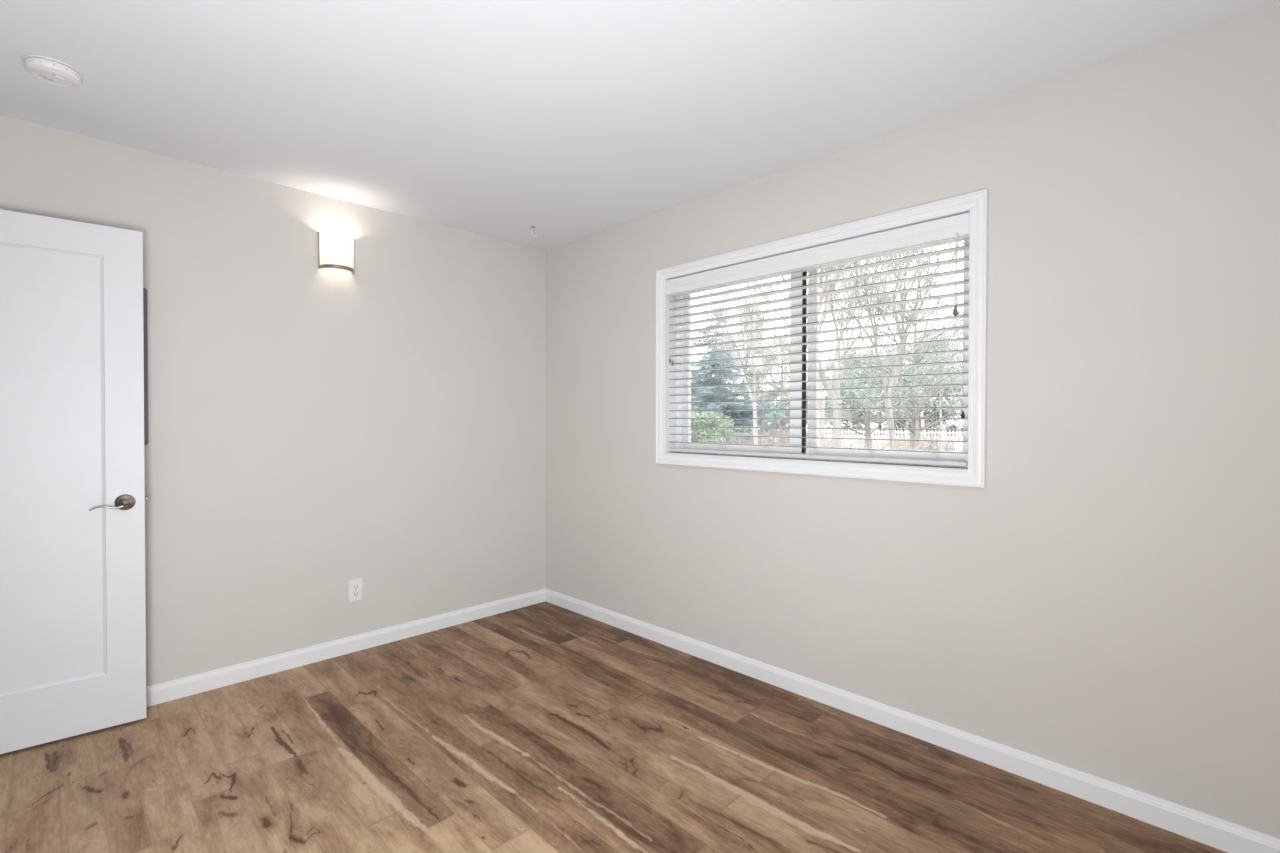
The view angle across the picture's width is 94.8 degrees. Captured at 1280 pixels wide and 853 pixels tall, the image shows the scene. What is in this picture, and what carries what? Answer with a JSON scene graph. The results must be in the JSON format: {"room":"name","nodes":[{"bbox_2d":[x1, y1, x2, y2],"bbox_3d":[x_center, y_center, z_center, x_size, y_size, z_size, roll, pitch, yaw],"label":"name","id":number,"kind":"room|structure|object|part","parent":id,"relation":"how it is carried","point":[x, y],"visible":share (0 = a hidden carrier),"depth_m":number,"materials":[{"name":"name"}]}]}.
{"room":"empty bedroom","nodes":[
{"label":"empty bedroom","id":0,"kind":"room"},
{"bbox_2d":[0,115,545,686],"bbox_3d":[-1.733,0.008,3.110,0.120,2.440,3.210,1,1,45],"label":"wall","id":1,"kind":"structure","parent":0,"point":[313,431],"depth_m":3.04,"materials":[{"name":"beige paint"}]},
{"bbox_2d":[0,209,148,753],"bbox_3d":[-2.369,0.209,2.221,0.786,2.032,0.139,0,1,-40],"label":"door","id":2,"kind":"structure","parent":1,"relation":"in","point":[73,592],"depth_m":2.31,"materials":[{"name":"white paint"}]},
{"bbox_3d":[-2.125,0.321,2.352,0.118,0.024,0.018,0,1,-40],"label":"lever","id":3,"kind":"part","parent":2,"relation":"part of","materials":[{"name":"silver metal"}]},
{"bbox_3d":[-2.126,0.311,2.429,0.066,0.066,0.137,0,1,-40],"label":"lever handle","id":4,"kind":"part","parent":2,"relation":"part of","materials":[{"name":"silver metal"}]},
{"bbox_2d":[143,288,147,444],"bbox_3d":[-2.303,-0.260,2.434,0.022,0.687,0.410,1,1,45],"label":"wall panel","id":5,"kind":"object","parent":1,"relation":"attached to","point":[145,314],"visible":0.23,"depth_m":2.57,"materials":[{"name":"grey paint"}]},
{"bbox_2d":[318,230,353,274],"bbox_3d":[-1.584,-0.919,3.094,0.096,0.194,0.172,1,1,45],"label":"wall sconce","id":6,"kind":"object","parent":1,"relation":"attached to","point":[335,248],"visible":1,"depth_m":3.05,"materials":[{"name":"white glass"}]},
{"bbox_2d":[146,588,545,706],"bbox_3d":[-1.695,1.186,3.069,0.014,0.086,2.950,1,1,45],"label":"baseboard","id":7,"kind":"structure","parent":1,"relation":"attached to","point":[167,691],"depth_m":3.09,"materials":[{"name":"white paint"}]},
{"bbox_2d":[349,578,362,601],"bbox_3d":[-1.553,0.895,3.212,0.007,0.118,0.072,1,1,45],"label":"electrical outlet","id":8,"kind":"object","parent":1,"relation":"attached to","point":[355,586],"visible":1,"depth_m":3.21,"materials":[{"name":"white plastic"}]},
{"bbox_2d":[353,591,358,596],"bbox_3d":[-1.551,0.915,3.211,0.002,0.029,0.033,1,1,45],"label":"receptacle","id":9,"kind":"object","parent":8,"relation":"attached to","point":[355,593],"depth_m":3.21,"materials":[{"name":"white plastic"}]},
{"bbox_2d":[353,584,358,589],"bbox_3d":[-1.551,0.876,3.210,0.002,0.029,0.033,1,1,45],"label":"receptacle","id":10,"kind":"object","parent":8,"relation":"attached to","point":[355,586],"depth_m":3.21,"materials":[{"name":"white plastic"}]},
{"bbox_2d":[0,601,1226,852],"bbox_3d":[-0.344,1.247,1.638,3.950,0.001,3.070,1,1,45],"label":"floor","id":11,"kind":"structure","parent":0,"point":[543,727],"depth_m":2.13,"materials":[{"name":"brown wood"}]},
{"bbox_2d":[0,0,1279,250],"bbox_3d":[-0.748,-1.249,1.199,4.190,0.120,4.510,1,1,45],"label":"ceiling","id":12,"kind":"structure","parent":0,"point":[570,121],"depth_m":2.06,"materials":[{"name":"white paint"}]},
{"bbox_2d":[23,55,82,86],"bbox_3d":[-1.960,-1.180,1.965,0.143,0.038,0.143,1,1,45],"label":"smoke detector","id":13,"kind":"object","parent":12,"relation":"attached to","point":[48,69],"visible":1,"depth_m":1.94,"materials":[{"name":"white plastic"}]},
{"bbox_2d":[546,3,1279,838],"bbox_3d":[0.792,0.016,2.761,3.950,2.440,0.140,1,1,45],"label":"wall","id":14,"kind":"structure","parent":0,"point":[1107,605],"depth_m":2.04,"materials":[{"name":"beige paint"}]},
{"bbox_2d":[656,189,988,487],"bbox_3d":[0.734,-0.330,2.798,1.664,1.095,0.162,1,1,45],"label":"window","id":15,"kind":"structure","parent":14,"relation":"in","point":[976,203],"depth_m":2.70,"materials":[{"name":"white paint"}]},
{"bbox_3d":[0.512,-0.329,3.078,0.753,0.911,0.022,1,1,45],"label":"sash","id":16,"kind":"part","parent":15,"relation":"part of","materials":[{"name":"clear glass"}]},
{"bbox_2d":[666,212,969,465],"bbox_3d":[0.712,-0.332,2.775,1.535,0.964,0.098,1,1,45],"label":"window blind","id":17,"kind":"object","parent":15,"relation":"attached to","point":[952,229],"visible":0.93,"depth_m":2.62,"materials":[{"name":"white plastic"}]},
{"bbox_3d":[0.180,-0.547,3.252,0.002,0.374,0.003,1,1,45],"label":"tilt cord","id":18,"kind":"part","parent":17,"relation":"part of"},
{"bbox_3d":[0.256,-0.302,3.244,0.013,0.885,0.056,1,1,45],"label":"ladder cord","id":19,"kind":"part","parent":17,"relation":"part of","materials":[{"name":"white fabric"}]},
{"bbox_3d":[0.431,-0.300,3.070,0.013,0.885,0.056,1,1,45],"label":"ladder cord","id":20,"kind":"part","parent":17,"relation":"part of","materials":[{"name":"white fabric"}]},
{"bbox_3d":[0.620,-0.298,2.881,0.013,0.885,0.056,1,1,45],"label":"ladder cord","id":21,"kind":"part","parent":17,"relation":"part of","materials":[{"name":"white fabric"}]},
{"bbox_3d":[0.803,-0.295,2.699,0.013,0.885,0.056,1,1,45],"label":"ladder cord","id":22,"kind":"part","parent":17,"relation":"part of","materials":[{"name":"white fabric"}]},
{"bbox_3d":[0.718,0.137,2.787,1.523,0.017,0.052,1,1,45],"label":"rail","id":23,"kind":"part","parent":17,"relation":"part of","materials":[{"name":"white plastic"}]},
{"bbox_3d":[0.990,-0.293,2.512,0.013,0.885,0.056,1,1,45],"label":"ladder cord","id":24,"kind":"part","parent":17,"relation":"part of","materials":[{"name":"white fabric"}]},
{"bbox_3d":[1.177,-0.290,2.326,0.013,0.885,0.056,1,1,45],"label":"ladder cord","id":25,"kind":"part","parent":17,"relation":"part of","materials":[{"name":"white fabric"}]},
{"bbox_3d":[1.200,-0.589,2.231,0.006,0.263,0.004,1,1,45],"label":"lift cord","id":26,"kind":"part","parent":17,"relation":"part of","materials":[{"name":"white fabric"}]},
{"bbox_3d":[1.259,-0.388,2.287,0.001,0.660,0.004,1,1,45],"label":"hold down cord","id":27,"kind":"part","parent":17,"relation":"part of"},
{"bbox_3d":[0.769,-0.332,2.832,1.537,0.971,0.065,1,1,45],"label":"frame","id":28,"kind":"part","parent":15,"relation":"part of","materials":[{"name":"white plastic"}]},
{"bbox_3d":[1.058,-0.323,2.569,0.704,0.911,0.022,1,1,45],"label":"sash","id":29,"kind":"part","parent":15,"relation":"part of","materials":[{"name":"clear glass"}]},
{"bbox_2d":[546,588,1279,852],"bbox_3d":[0.735,1.194,2.720,3.950,0.086,0.014,1,1,45],"label":"baseboard","id":30,"kind":"structure","parent":14,"relation":"attached to","point":[1212,831],"depth_m":2.19,"materials":[{"name":"white paint"}]},
{"label":"outside","id":31,"kind":"structure","parent":0,"visible":0},
{"bbox_2d":[733,427,962,451],"bbox_3d":[31.133,1.079,57.261,150.000,0.100,119.840,1,1,45],"label":"ground","id":32,"kind":"structure","parent":31,"point":[959,448],"depth_m":52.30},
{"bbox_2d":[691,332,711,412],"bbox_3d":[3.476,-4.157,52.391,5.473,10.404,5.714,0,1,13],"label":"bare tree","id":33,"kind":"object","parent":32,"relation":"on","point":[697,348],"visible":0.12,"depth_m":52.99,"materials":[{"name":"grey plant"}]},
{"bbox_2d":[690,411,734,442],"bbox_3d":[1.238,0.522,12.857,1.986,1.904,2.301,0,1,-1],"label":"evergreen shrub","id":34,"kind":"object","parent":32,"relation":"on","point":[716,423],"visible":0.17,"depth_m":12.62,"materials":[{"name":"green plant"}]},
{"bbox_2d":[691,331,741,409],"bbox_3d":[7.719,-4.359,58.041,5.876,10.699,5.628,0,1,28],"label":"bare tree","id":35,"kind":"object","parent":32,"relation":"on","point":[732,331],"visible":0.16,"depth_m":57.42,"materials":[{"name":"grey plant"}]},
{"bbox_2d":[691,312,789,444],"bbox_3d":[2.624,-1.291,20.769,5.917,5.508,6.512,1,1,45],"label":"spruce tree","id":36,"kind":"object","parent":32,"relation":"on","point":[714,381],"visible":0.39,"depth_m":20.45,"materials":[{"name":"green plant"}]},
{"bbox_2d":[691,275,789,444],"bbox_3d":[2.961,-2.040,16.715,2.714,6.953,4.107,0,1,-38],"label":"bare tree","id":37,"kind":"object","parent":32,"relation":"on","point":[755,432],"visible":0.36,"depth_m":16.57,"materials":[{"name":"grey plant"}]},
{"bbox_2d":[725,334,755,396],"bbox_3d":[9.994,-4.623,61.350,6.131,11.162,5.872,0,1,28],"label":"bare tree","id":38,"kind":"object","parent":32,"relation":"on","point":[748,334],"visible":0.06,"depth_m":60.11,"materials":[{"name":"grey plant"}]},
{"bbox_2d":[706,281,778,441],"bbox_3d":[4.363,-2.697,25.566,3.323,8.082,3.808,0,1,-33],"label":"bare tree","id":39,"kind":"object","parent":32,"relation":"on","point":[751,317],"visible":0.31,"depth_m":25.16,"materials":[{"name":"grey plant"}]},
{"bbox_2d":[713,371,772,428],"bbox_3d":[12.847,-3.068,76.756,10.238,8.788,11.552,0,1,-30],"label":"evergreen tree","id":40,"kind":"object","parent":32,"relation":"on","point":[736,389],"visible":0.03,"depth_m":74.24,"materials":[{"name":"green plant"}]},
{"bbox_2d":[734,359,780,426],"bbox_3d":[11.127,-3.107,57.370,4.512,8.215,4.322,0,1,-27],"label":"bare tree","id":41,"kind":"object","parent":32,"relation":"on","point":[750,359],"visible":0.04,"depth_m":56.88,"materials":[{"name":"grey plant"}]},
{"bbox_2d":[726,307,789,399],"bbox_3d":[10.351,-4.512,48.121,5.912,11.238,6.173,1,1,33],"label":"bare tree","id":42,"kind":"object","parent":32,"relation":"on","point":[786,329],"visible":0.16,"depth_m":48.37,"materials":[{"name":"grey plant"}]},
{"bbox_2d":[753,329,789,422],"bbox_3d":[11.969,-3.827,51.986,5.373,9.783,5.147,0,1,18],"label":"bare tree","id":43,"kind":"object","parent":32,"relation":"on","point":[784,367],"visible":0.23,"depth_m":52.41,"materials":[{"name":"grey plant"}]},
{"bbox_2d":[716,424,828,450],"bbox_3d":[3.716,0.643,18.593,4.441,1.555,4.314,0,1,-10],"label":"dry bush","id":44,"kind":"object","parent":32,"relation":"on","point":[780,441],"visible":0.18,"depth_m":18.22,"materials":[{"name":"brown plant"}]},
{"bbox_2d":[760,349,789,393],"bbox_3d":[13.083,-3.263,54.812,4.520,8.592,4.719,0,1,8],"label":"bare tree","id":45,"kind":"object","parent":32,"relation":"on","point":[778,349],"visible":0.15,"depth_m":54.34,"materials":[{"name":"grey plant"}]},
{"bbox_2d":[757,383,807,429],"bbox_3d":[18.462,-2.386,74.042,9.626,7.323,8.532,0,1,-14],"label":"evergreen tree","id":46,"kind":"object","parent":32,"relation":"on","point":[786,387],"visible":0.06,"depth_m":72.86,"materials":[{"name":"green plant"}]},
{"bbox_2d":[740,338,833,445],"bbox_3d":[5.750,-1.138,23.271,3.900,5.004,4.010,0,1,11],"label":"pine tree","id":47,"kind":"object","parent":32,"relation":"on","point":[759,369],"visible":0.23,"depth_m":23.29,"materials":[{"name":"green plant"}]},
{"bbox_2d":[758,434,831,452],"bbox_3d":[5.886,0.713,23.317,3.618,1.319,4.596,0,1,29],"label":"dry bush","id":48,"kind":"object","parent":32,"relation":"on","point":[826,434],"visible":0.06,"depth_m":22.59,"materials":[{"name":"brown plant"}]},
{"bbox_2d":[733,262,863,446],"bbox_3d":[3.331,-1.787,13.003,3.664,6.538,3.578,1,1,34],"label":"bare tree","id":49,"kind":"object","parent":32,"relation":"on","point":[821,413],"visible":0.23,"depth_m":12.43,"materials":[{"name":"grey plant"}]},
{"bbox_2d":[769,320,844,392],"bbox_3d":[14.429,-4.233,52.610,5.817,10.591,5.572,0,1,-32],"label":"bare tree","id":50,"kind":"object","parent":32,"relation":"on","point":[824,336],"visible":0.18,"depth_m":52.40,"materials":[{"name":"grey plant"}]},
{"bbox_2d":[819,345,862,406],"bbox_3d":[16.679,-3.067,50.600,4.563,8.308,4.371,0,1,9],"label":"bare tree","id":51,"kind":"object","parent":32,"relation":"on","point":[821,354],"visible":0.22,"depth_m":50.39,"materials":[{"name":"grey plant"}]},
{"bbox_2d":[823,355,861,437],"bbox_3d":[17.918,-2.841,52.843,4.108,7.809,4.289,0,1,-31],"label":"bare tree","id":52,"kind":"object","parent":32,"relation":"on","point":[848,405],"visible":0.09,"depth_m":53.34,"materials":[{"name":"plant"}]},
{"bbox_2d":[723,425,962,447],"bbox_3d":[10.200,0.526,39.389,22.479,1.330,0.107,1,1,36],"label":"picket fence","id":53,"kind":"object","parent":32,"relation":"on","point":[906,432],"visible":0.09,"depth_m":35.27,"materials":[{"name":"white paint"}]},
{"bbox_3d":[11.848,0.603,38.196,1.934,1.090,0.060,1,1,36],"label":"picket panel","id":54,"kind":"part","parent":53,"relation":"part of","materials":[{"name":"white paint"}]},
{"bbox_3d":[13.489,0.619,36.996,1.934,1.090,0.060,1,1,36],"label":"picket panel","id":55,"kind":"part","parent":53,"relation":"part of","materials":[{"name":"white paint"}]},
{"bbox_3d":[15.130,0.636,35.795,1.934,1.090,0.060,1,1,36],"label":"picket panel","id":56,"kind":"part","parent":53,"relation":"part of","materials":[{"name":"white paint"}]},
{"bbox_3d":[16.772,0.652,34.594,1.934,1.090,0.060,1,1,36],"label":"picket panel","id":57,"kind":"part","parent":53,"relation":"part of","materials":[{"name":"white paint"}]},
{"bbox_3d":[18.413,0.669,33.393,1.934,1.090,0.060,1,1,36],"label":"picket panel","id":58,"kind":"part","parent":53,"relation":"part of","materials":[{"name":"white paint"}]},
{"bbox_2d":[806,365,879,434],"bbox_3d":[23.052,-3.194,70.620,10.807,9.276,12.194,0,1,1],"label":"evergreen tree","id":59,"kind":"object","parent":32,"relation":"on","point":[824,365],"visible":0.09,"depth_m":68.61,"materials":[{"name":"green plant"}]},
{"bbox_2d":[781,248,929,447],"bbox_3d":[4.308,-1.560,11.544,3.562,6.120,2.587,0,1,3],"label":"bare tree","id":60,"kind":"object","parent":32,"relation":"on","point":[836,433],"visible":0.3,"depth_m":11.49,"materials":[{"name":"grey plant"}]},
{"bbox_2d":[848,348,881,376],"bbox_3d":[20.697,-3.240,54.217,4.717,8.588,4.518,0,1,31],"label":"bare tree","id":61,"kind":"object","parent":32,"relation":"on","point":[880,348],"visible":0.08,"depth_m":54.01,"materials":[{"name":"grey plant"}]},
{"bbox_2d":[788,430,945,450],"bbox_3d":[5.978,0.745,16.057,3.544,1.416,4.008,0,1,-32],"label":"dry bush","id":62,"kind":"object","parent":32,"relation":"on","point":[854,440],"visible":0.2,"depth_m":15.69,"materials":[{"name":"brown plant"}]},
{"bbox_2d":[821,346,923,448],"bbox_3d":[10.723,-1.240,28.298,4.890,5.114,4.879,1,1,45],"label":"pine tree","id":63,"kind":"object","parent":32,"relation":"on","point":[867,423],"visible":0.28,"depth_m":27.92,"materials":[{"name":"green plant"}]},
{"bbox_2d":[857,349,887,436],"bbox_3d":[23.386,-3.408,57.627,4.864,8.856,4.659,0,1,-17],"label":"bare tree","id":64,"kind":"object","parent":32,"relation":"on","point":[861,349],"visible":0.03,"depth_m":56.14,"materials":[{"name":"grey plant"}]},
{"bbox_2d":[840,359,933,433],"bbox_3d":[27.858,-3.369,67.985,11.376,9.764,12.835,1,1,45],"label":"evergreen tree","id":65,"kind":"object","parent":32,"relation":"on","point":[857,410],"visible":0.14,"depth_m":66.95,"materials":[{"name":"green plant"}]},
{"bbox_2d":[819,241,963,449],"bbox_3d":[6.581,-2.367,15.319,4.225,7.665,5.402,1,1,35],"label":"bare tree","id":66,"kind":"object","parent":32,"relation":"on","point":[901,349],"visible":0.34,"depth_m":14.84,"materials":[{"name":"grey plant"}]},
{"bbox_2d":[823,288,963,449],"bbox_3d":[11.497,-2.139,24.546,7.904,7.000,8.133,1,1,45],"label":"bare tree","id":67,"kind":"object","parent":32,"relation":"on","point":[914,381],"visible":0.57,"depth_m":24.19,"materials":[{"name":"grey plant"}]},
{"bbox_2d":[868,318,945,439],"bbox_3d":[21.705,-4.038,48.638,5.667,10.318,5.428,0,1,-41],"label":"bare tree","id":68,"kind":"object","parent":32,"relation":"on","point":[921,413],"visible":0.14,"depth_m":48.29,"materials":[{"name":"grey plant"}]},
{"bbox_2d":[877,354,962,434],"bbox_3d":[32.641,-3.576,68.215,13.477,10.252,11.945,0,1,17],"label":"evergreen tree","id":69,"kind":"object","parent":32,"relation":"on","point":[928,421],"visible":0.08,"depth_m":65.13,"materials":[{"name":"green plant"}]},
{"bbox_2d":[901,329,945,424],"bbox_3d":[26.818,-4.073,54.625,5.404,10.271,5.642,0,1,7],"label":"bare tree","id":70,"kind":"object","parent":32,"relation":"on","point":[907,423],"visible":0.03,"depth_m":55.00,"materials":[{"name":"grey plant"}]},
{"bbox_2d":[887,432,962,451],"bbox_3d":[13.118,0.765,27.036,3.512,1.156,3.344,0,1,8],"label":"dry bush","id":71,"kind":"object","parent":32,"relation":"on","point":[936,445],"visible":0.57,"depth_m":26.74,"materials":[{"name":"brown plant"}]},
{"bbox_2d":[903,353,959,437],"bbox_3d":[27.248,-3.394,55.495,4.884,8.891,4.677,0,1,-24],"label":"bare tree","id":72,"kind":"object","parent":32,"relation":"on","point":[941,422],"visible":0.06,"depth_m":54.40,"materials":[{"name":"plant"}]},
{"bbox_2d":[920,357,962,434],"bbox_3d":[36.708,-3.318,64.865,11.376,9.764,12.835,1,1,32],"label":"evergreen tree","id":73,"kind":"object","parent":32,"relation":"on","point":[944,413],"visible":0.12,"depth_m":64.60,"materials":[{"name":"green plant"}]},
{"bbox_2d":[929,342,962,440],"bbox_3d":[24.543,-3.019,46.466,4.384,8.334,4.577,-1,1,-44],"label":"bare tree","id":74,"kind":"object","parent":32,"relation":"on","point":[953,392],"visible":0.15,"depth_m":47.24,"materials":[{"name":"grey plant"}]},
{"bbox_2d":[942,313,962,347],"bbox_3d":[25.033,-3.800,42.080,5.492,9.999,5.260,0,1,-1],"label":"bare tree","id":75,"kind":"object","parent":32,"relation":"on","point":[961,313],"visible":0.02,"depth_m":43.13,"materials":[{"name":"grey plant"}]}
]}

